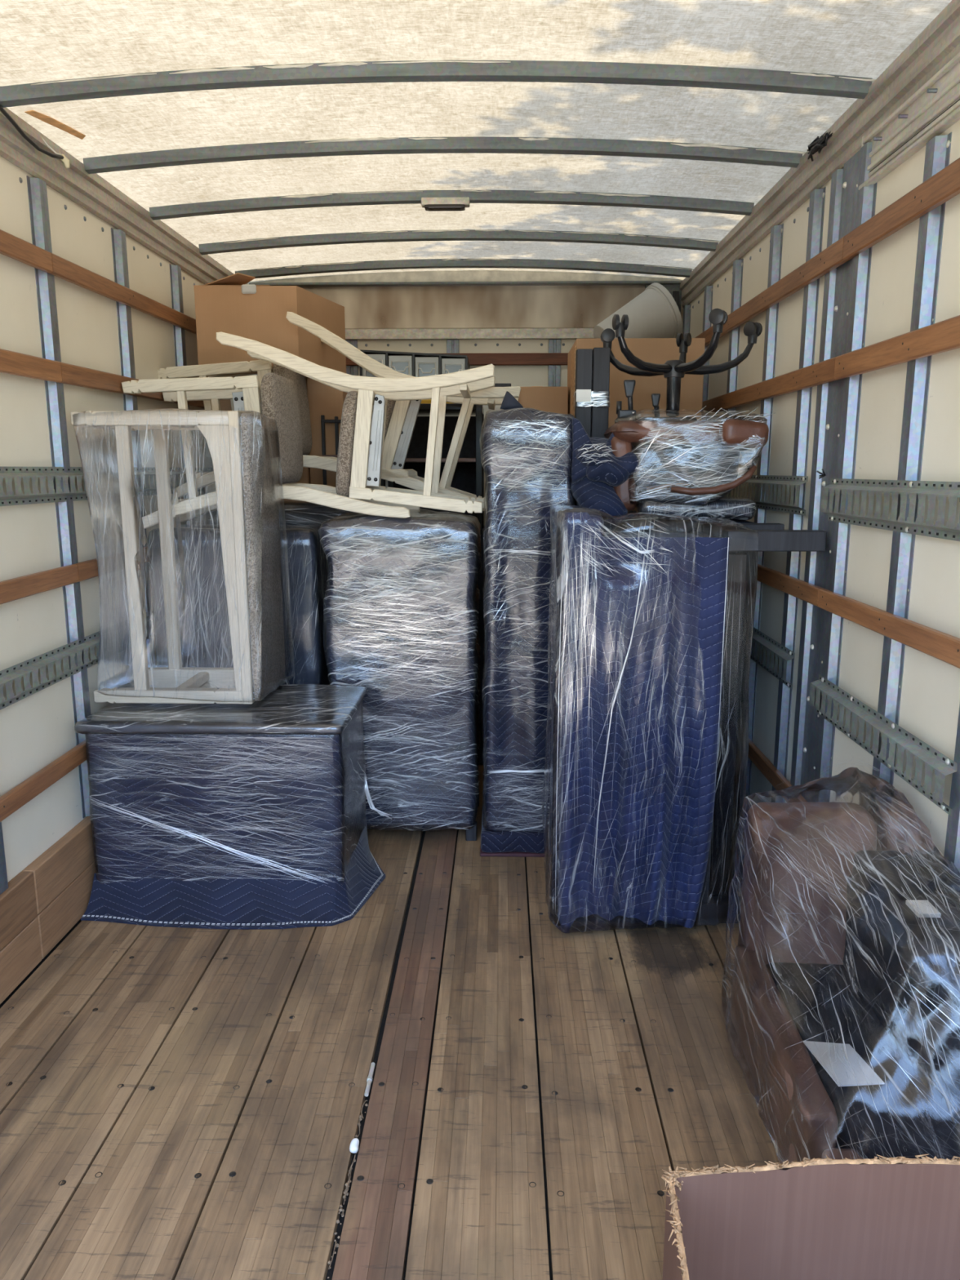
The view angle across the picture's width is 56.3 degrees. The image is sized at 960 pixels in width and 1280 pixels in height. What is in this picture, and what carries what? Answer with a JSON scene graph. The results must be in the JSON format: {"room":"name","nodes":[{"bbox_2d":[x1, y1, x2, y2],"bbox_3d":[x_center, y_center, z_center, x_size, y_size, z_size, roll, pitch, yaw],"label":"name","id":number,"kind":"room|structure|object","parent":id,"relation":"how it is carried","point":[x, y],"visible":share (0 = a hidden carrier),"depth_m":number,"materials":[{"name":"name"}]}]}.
{"room":"cargo space","nodes":[
{"label":"cargo space","id":0,"kind":"room"},
{"bbox_2d":[0,155,213,1004],"bbox_3d":[-1.388,-0.236,2.636,0.080,2.522,5.600,0,11,1],"label":"wall","id":1,"kind":"structure","parent":0,"point":[87,309],"depth_m":2.90,"materials":[{"name":"metal"}]},
{"bbox_2d":[0,105,70,168],"bbox_3d":[-1.342,-1.496,2.639,0.043,0.070,0.441,1,11,5],"label":"cable","id":2,"kind":"object","parent":1,"relation":"hanging from","point":[60,156],"visible":1,"depth_m":2.72,"materials":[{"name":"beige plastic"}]},
{"bbox_2d":[0,107,247,284],"bbox_3d":[-1.378,-1.433,2.387,0.042,0.138,5.560,0,11,1],"label":"trim","id":3,"kind":"structure","parent":1,"relation":"attached to","point":[94,193],"depth_m":3.19,"materials":[{"name":"metal"}]},
{"bbox_2d":[0,764,780,1279],"bbox_3d":[-0.139,1.016,2.844,2.520,0.061,5.600,0,11,1],"label":"floor","id":4,"kind":"structure","parent":0,"point":[176,1103],"depth_m":2.20,"materials":[{"name":"brown wood"}]},
{"bbox_2d":[74,684,385,928],"bbox_3d":[-0.850,0.562,3.246,0.991,0.678,0.683,0,11,1],"label":"furniture","id":5,"kind":"object","parent":4,"relation":"on","point":[215,815],"visible":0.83,"depth_m":3.04,"materials":[{"name":"blue fabric"}]},
{"bbox_2d":[70,408,294,704],"bbox_3d":[-1.032,-0.307,3.246,0.651,1.013,0.419,0,11,1],"label":"chair","id":6,"kind":"object","parent":5,"relation":"on","point":[242,444],"visible":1,"depth_m":3.13,"materials":[{"name":"beige wood"}]},
{"bbox_2d":[240,413,284,701],"bbox_3d":[-0.778,-0.302,3.241,0.037,0.994,0.385,0,11,1],"label":"cushion","id":7,"kind":"object","parent":6,"relation":"on","point":[264,659],"depth_m":3.14,"materials":[{"name":"beige fabric"}]},
{"bbox_2d":[86,702,364,881],"bbox_3d":[-0.892,0.551,3.301,0.872,0.638,0.548,0,11,1],"label":"plastic wrap","id":8,"kind":"object","parent":5,"relation":"on","point":[255,792],"depth_m":3.03,"materials":[{"name":"clear plastic"}]},
{"bbox_2d":[146,524,328,684],"bbox_3d":[-0.983,0.155,3.832,0.693,1.284,0.394,0,11,1],"label":"furniture","id":9,"kind":"object","parent":4,"relation":"on","point":[307,559],"visible":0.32,"depth_m":3.60,"materials":[{"name":"blue"}]},
{"bbox_2d":[121,373,420,528],"bbox_3d":[-0.795,-0.752,3.584,1.069,0.583,0.456,0,11,1],"label":"oak chair","id":10,"kind":"object","parent":9,"relation":"on","point":[277,395],"visible":0.79,"depth_m":3.40,"materials":[{"name":"beige wood"}]},
{"bbox_2d":[260,373,302,484],"bbox_3d":[-0.779,-0.834,3.568,0.074,0.415,0.456,0,11,1],"label":"cushion","id":11,"kind":"object","parent":10,"relation":"on","point":[279,398],"depth_m":3.48,"materials":[{"name":"beige fabric"}]},
{"bbox_2d":[216,332,495,513],"bbox_3d":[-0.454,-0.846,3.558,1.024,0.660,0.456,0,11,1],"label":"oak chair","id":12,"kind":"object","parent":10,"relation":"on","point":[360,455],"visible":0.91,"depth_m":3.36,"materials":[{"name":"beige wood"}]},
{"bbox_2d":[335,391,358,497],"bbox_3d":[-0.501,-0.769,3.574,0.102,0.411,0.456,0,11,1],"label":"cushion","id":13,"kind":"object","parent":12,"relation":"on","point":[347,469],"depth_m":3.36,"materials":[{"name":"brown fabric"}]},
{"bbox_2d":[189,500,355,525],"bbox_3d":[-0.894,0.025,4.281,0.807,1.367,0.424,0,11,1],"label":"cabinet","id":14,"kind":"object","parent":9,"relation":"on","point":[296,512],"visible":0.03,"depth_m":3.97,"materials":[{"name":"grey fabric"}]},
{"bbox_2d":[157,360,417,497],"bbox_3d":[-0.847,-0.951,4.057,1.089,0.604,0.456,0,11,1],"label":"oak chair","id":15,"kind":"object","parent":14,"relation":"on","point":[262,367],"visible":0.38,"depth_m":3.86,"materials":[{"name":"beige wood"}]},
{"bbox_2d":[272,364,311,455],"bbox_3d":[-0.837,-1.044,4.039,0.087,0.415,0.456,0,11,1],"label":"cushion","id":16,"kind":"object","parent":15,"relation":"on","point":[299,380],"depth_m":4.06,"materials":[{"name":"beige fabric"}]},
{"bbox_2d":[285,311,520,511],"bbox_3d":[-0.315,-1.006,4.034,0.987,0.830,0.456,0,11,1],"label":"oak chair","id":17,"kind":"object","parent":15,"relation":"on","point":[401,415],"visible":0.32,"depth_m":3.84,"materials":[{"name":"beige wood"}]},
{"bbox_2d":[383,400,395,442],"bbox_3d":[-0.425,-0.935,4.050,0.102,0.411,0.456,11,11,-1],"label":"cushion","id":18,"kind":"object","parent":17,"relation":"on","point":[390,424],"depth_m":3.83,"materials":[{"name":"brown fabric"}]},
{"bbox_2d":[320,415,341,484],"bbox_3d":[-0.663,-0.215,4.461,0.197,1.755,0.024,0,11,1],"label":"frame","id":19,"kind":"object","parent":4,"relation":"on","point":[336,421],"visible":0.22,"depth_m":4.31,"materials":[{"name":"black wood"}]},
{"bbox_2d":[327,1099,368,1278],"bbox_3d":[-0.285,1.180,1.821,0.018,0.011,0.719,0,11,1],"label":"debris","id":20,"kind":"object","parent":4,"relation":"on","point":[347,1184],"visible":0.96,"depth_m":1.89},
{"bbox_2d":[349,1137,359,1153],"bbox_3d":[-0.282,1.135,2.011,0.020,0.021,0.033,0,11,1],"label":"pebble","id":21,"kind":"object","parent":4,"relation":"on","point":[353,1147],"visible":1,"depth_m":2.00,"materials":[{"name":"white stone"}]},
{"bbox_2d":[364,1062,375,1096],"bbox_3d":[-0.275,1.096,2.239,0.014,0.014,0.115,0,11,1],"label":"pin","id":22,"kind":"object","parent":4,"relation":"on","point":[369,1080],"visible":1,"depth_m":2.23,"materials":[{"name":"metal"}]},
{"bbox_2d":[318,508,481,840],"bbox_3d":[-0.310,0.135,3.737,0.637,1.337,0.566,0,11,1],"label":"furniture","id":23,"kind":"object","parent":4,"relation":"on","point":[402,597],"visible":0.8,"depth_m":3.52,"materials":[{"name":"blue fabric"}]},
{"bbox_2d":[479,391,574,857],"bbox_3d":[0.180,-0.067,3.587,0.368,1.789,0.460,0,11,1],"label":"furniture","id":24,"kind":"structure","parent":4,"relation":"on","point":[526,453],"depth_m":3.38,"materials":[{"name":"blue fabric"}]},
{"bbox_2d":[500,391,523,409],"bbox_3d":[0.121,-0.908,3.407,0.090,0.069,0.140,0,11,1],"label":"blanket","id":25,"kind":"object","parent":24,"relation":"on","point":[509,402],"depth_m":3.35,"materials":[{"name":"blue fabric"}]},
{"bbox_2d":[570,417,639,532],"bbox_3d":[0.454,-0.512,3.302,0.255,0.600,0.291,0,11,1],"label":"blanket","id":26,"kind":"object","parent":24,"relation":"on","point":[595,468],"visible":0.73,"depth_m":3.21,"materials":[{"name":"blue fabric"}]},
{"bbox_2d":[518,386,568,413],"bbox_3d":[0.276,-0.317,4.643,0.295,1.886,0.452,0,11,1],"label":"cardboard box","id":27,"kind":"object","parent":4,"relation":"on","point":[549,399],"visible":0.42,"depth_m":4.25,"materials":[{"name":"brown cardboard"}]},
{"bbox_2d":[494,383,511,386],"bbox_3d":[0.094,-1.235,4.370,0.115,0.018,0.150,0,11,1],"label":"notebook","id":28,"kind":"object","parent":27,"relation":"on","point":[495,384],"visible":0.38,"depth_m":4.30,"materials":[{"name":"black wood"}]},
{"bbox_2d":[573,347,610,505],"bbox_3d":[0.437,-0.166,3.653,0.139,1.960,0.078,0,11,1],"label":"bundle","id":29,"kind":"object","parent":4,"relation":"on","point":[592,393],"visible":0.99,"depth_m":3.47,"materials":[{"name":"black wood"}]},
{"bbox_2d":[613,515,754,668],"bbox_3d":[0.776,0.156,3.682,0.483,1.320,0.696,0,11,1],"label":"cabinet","id":30,"kind":"object","parent":4,"relation":"on","point":[642,525],"visible":0.02,"depth_m":3.23,"materials":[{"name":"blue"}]},
{"bbox_2d":[627,495,756,519],"bbox_3d":[0.786,-0.510,3.437,0.421,0.086,0.515,0,11,1],"label":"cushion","id":31,"kind":"object","parent":30,"relation":"on","point":[725,508],"visible":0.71,"depth_m":3.20,"materials":[{"name":"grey plastic"}]},
{"bbox_2d":[600,308,774,511],"bbox_3d":[0.755,-0.838,3.377,0.581,0.688,0.634,0,11,1],"label":"office chair","id":32,"kind":"object","parent":31,"relation":"on","point":[704,455],"visible":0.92,"depth_m":3.18,"materials":[{"name":"black plastic"}]},
{"bbox_2d":[632,442,740,486],"bbox_3d":[0.743,-0.662,3.357,0.389,0.169,0.380,0,11,1],"label":"cushion","id":33,"kind":"object","parent":32,"relation":"on","point":[650,455],"depth_m":3.18,"materials":[{"name":"fabric"}]},
{"bbox_2d":[542,504,826,933],"bbox_3d":[0.647,0.243,3.033,0.852,1.384,0.547,0,11,1],"label":"furniture","id":34,"kind":"object","parent":4,"relation":"on","point":[652,633],"visible":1,"depth_m":2.84,"materials":[{"name":"blue fabric"}]},
{"bbox_2d":[547,506,729,930],"bbox_3d":[0.503,0.250,3.023,0.512,1.367,0.452,0,11,1],"label":"blanket","id":35,"kind":"object","parent":34,"relation":"on","point":[658,794],"depth_m":2.83,"materials":[{"name":"blue fabric"}]},
{"bbox_2d":[661,1154,959,1279],"bbox_3d":[0.550,1.056,1.114,0.614,0.509,0.619,0,11,1],"label":"carton","id":36,"kind":"object","parent":4,"relation":"on","point":[898,1218],"visible":1,"depth_m":1.37,"materials":[{"name":"cardboard"}]},
{"bbox_2d":[721,759,959,1164],"bbox_3d":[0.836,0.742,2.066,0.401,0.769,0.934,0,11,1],"label":"armchair","id":37,"kind":"object","parent":4,"relation":"on","point":[842,1016],"visible":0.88,"depth_m":2.09,"materials":[{"name":"brown leather"}]},
{"bbox_3d":[-0.588,-0.004,4.860,1.400,1.190,0.680,0,11,1],"label":"crate","id":38,"kind":"object","parent":4,"relation":"on","visible":0},
{"bbox_2d":[219,377,310,500],"bbox_3d":[-1.059,-0.952,4.640,0.460,0.735,0.580,0,11,1],"label":"cardboard box","id":39,"kind":"object","parent":38,"relation":"on","point":[225,404],"visible":0.04,"depth_m":4.36,"materials":[{"name":"brown cardboard"}]},
{"bbox_2d":[193,272,346,377],"bbox_3d":[-0.957,-1.450,4.180,0.570,0.405,0.532,0,11,1],"label":"cardboard box","id":40,"kind":"object","parent":39,"relation":"on","point":[228,304],"visible":0.74,"depth_m":3.94,"materials":[{"name":"brown cardboard"}]},
{"bbox_2d":[306,377,347,487],"bbox_3d":[-0.736,-0.943,4.609,0.172,0.730,0.530,0,11,1],"label":"cardboard box","id":41,"kind":"object","parent":38,"relation":"on","point":[325,400],"visible":0.2,"depth_m":4.31,"materials":[{"name":"brown cardboard"}]},
{"bbox_2d":[359,349,470,437],"bbox_3d":[-0.346,-1.106,4.961,0.570,0.918,0.358,0,11,1],"label":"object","id":42,"kind":"object","parent":38,"relation":"on","point":[413,364],"visible":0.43,"depth_m":4.72,"materials":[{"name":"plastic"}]},
{"bbox_2d":[380,403,484,533],"bbox_3d":[-0.238,-0.866,4.551,0.507,0.620,0.412,0,11,1],"label":"shelf unit","id":43,"kind":"object","parent":38,"relation":"on","point":[468,475],"visible":0.34,"depth_m":4.67,"materials":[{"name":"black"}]},
{"bbox_2d":[421,399,451,403],"bbox_3d":[-0.202,-1.179,4.464,0.220,0.024,0.200,0,11,1],"label":"book","id":44,"kind":"object","parent":43,"relation":"on","point":[427,401],"visible":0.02,"depth_m":4.37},
{"bbox_3d":[0.725,0.170,4.470,0.595,0.995,0.650,0,11,1],"label":"cardboard box","id":45,"kind":"object","parent":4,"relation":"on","visible":0},
{"bbox_2d":[567,337,705,492],"bbox_3d":[0.704,-0.842,4.257,0.567,1.062,0.530,0,11,1],"label":"cardboard box","id":46,"kind":"object","parent":45,"relation":"on","point":[652,350],"visible":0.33,"depth_m":3.94,"materials":[{"name":"brown cardboard"}]},
{"bbox_2d":[593,282,682,337],"bbox_3d":[0.802,-1.620,4.606,0.446,0.401,0.306,-1,11,-4],"label":"lampshade","id":47,"kind":"object","parent":46,"relation":"on","point":[654,313],"visible":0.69,"depth_m":4.48,"materials":[{"name":"white fabric"}]},
{"bbox_2d":[247,270,683,521],"bbox_3d":[-0.075,-0.791,5.284,2.520,2.622,0.130,0,11,1],"label":"wall","id":48,"kind":"structure","parent":0,"point":[525,324],"depth_m":5.06,"materials":[{"name":"metal"}]},
{"bbox_2d":[0,0,951,283],"bbox_3d":[-0.030,-1.535,2.483,2.733,0.100,5.850,0,11,1],"label":"ceiling","id":49,"kind":"structure","parent":0,"point":[279,139],"depth_m":2.74,"materials":[{"name":"fabric"}]},
{"bbox_2d":[24,110,85,139],"bbox_3d":[-1.289,-1.576,2.746,0.036,0.009,0.247,3,11,14],"label":"tape strip","id":50,"kind":"object","parent":49,"relation":"attached to","point":[47,119],"visible":1,"depth_m":2.73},
{"bbox_2d":[421,196,470,211],"bbox_3d":[-0.138,-1.747,3.593,0.193,0.044,0.047,0,11,1],"label":"ceiling lamp","id":51,"kind":"object","parent":49,"relation":"attached to","point":[430,204],"visible":1,"depth_m":3.57,"materials":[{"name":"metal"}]},
{"bbox_2d":[682,52,959,871],"bbox_3d":[1.080,-0.235,2.577,0.081,2.542,5.600,0,11,1],"label":"wall","id":52,"kind":"structure","parent":0,"point":[855,295],"depth_m":2.53,"materials":[{"name":"metal"}]},
{"bbox_2d":[672,291,680,311],"bbox_3d":[1.090,-1.749,4.992,0.044,0.372,0.038,0,11,1],"label":"wires","id":53,"kind":"object","parent":52,"relation":"attached to","point":[675,294],"visible":0.3,"depth_m":4.97,"materials":[{"name":"black plastic"}]},
{"bbox_2d":[679,0,959,306],"bbox_3d":[1.069,-1.422,2.331,0.042,0.138,5.560,0,11,1],"label":"trim","id":54,"kind":"structure","parent":52,"relation":"attached to","point":[939,42],"depth_m":2.65,"materials":[{"name":"wood"}]},
{"bbox_2d":[807,130,832,161],"bbox_3d":[1.054,-1.542,2.784,0.031,0.054,0.205,0,11,1],"label":"knot","id":55,"kind":"object","parent":52,"relation":"attached to","point":[821,142],"visible":1,"depth_m":2.79,"materials":[{"name":"black fabric"}]},
{"bbox_2d":[816,468,825,478],"bbox_3d":[1.035,-0.504,2.723,0.021,0.031,0.046,8,13,35],"label":"tie","id":56,"kind":"object","parent":52,"relation":"attached to","point":[823,474],"visible":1,"depth_m":2.71,"materials":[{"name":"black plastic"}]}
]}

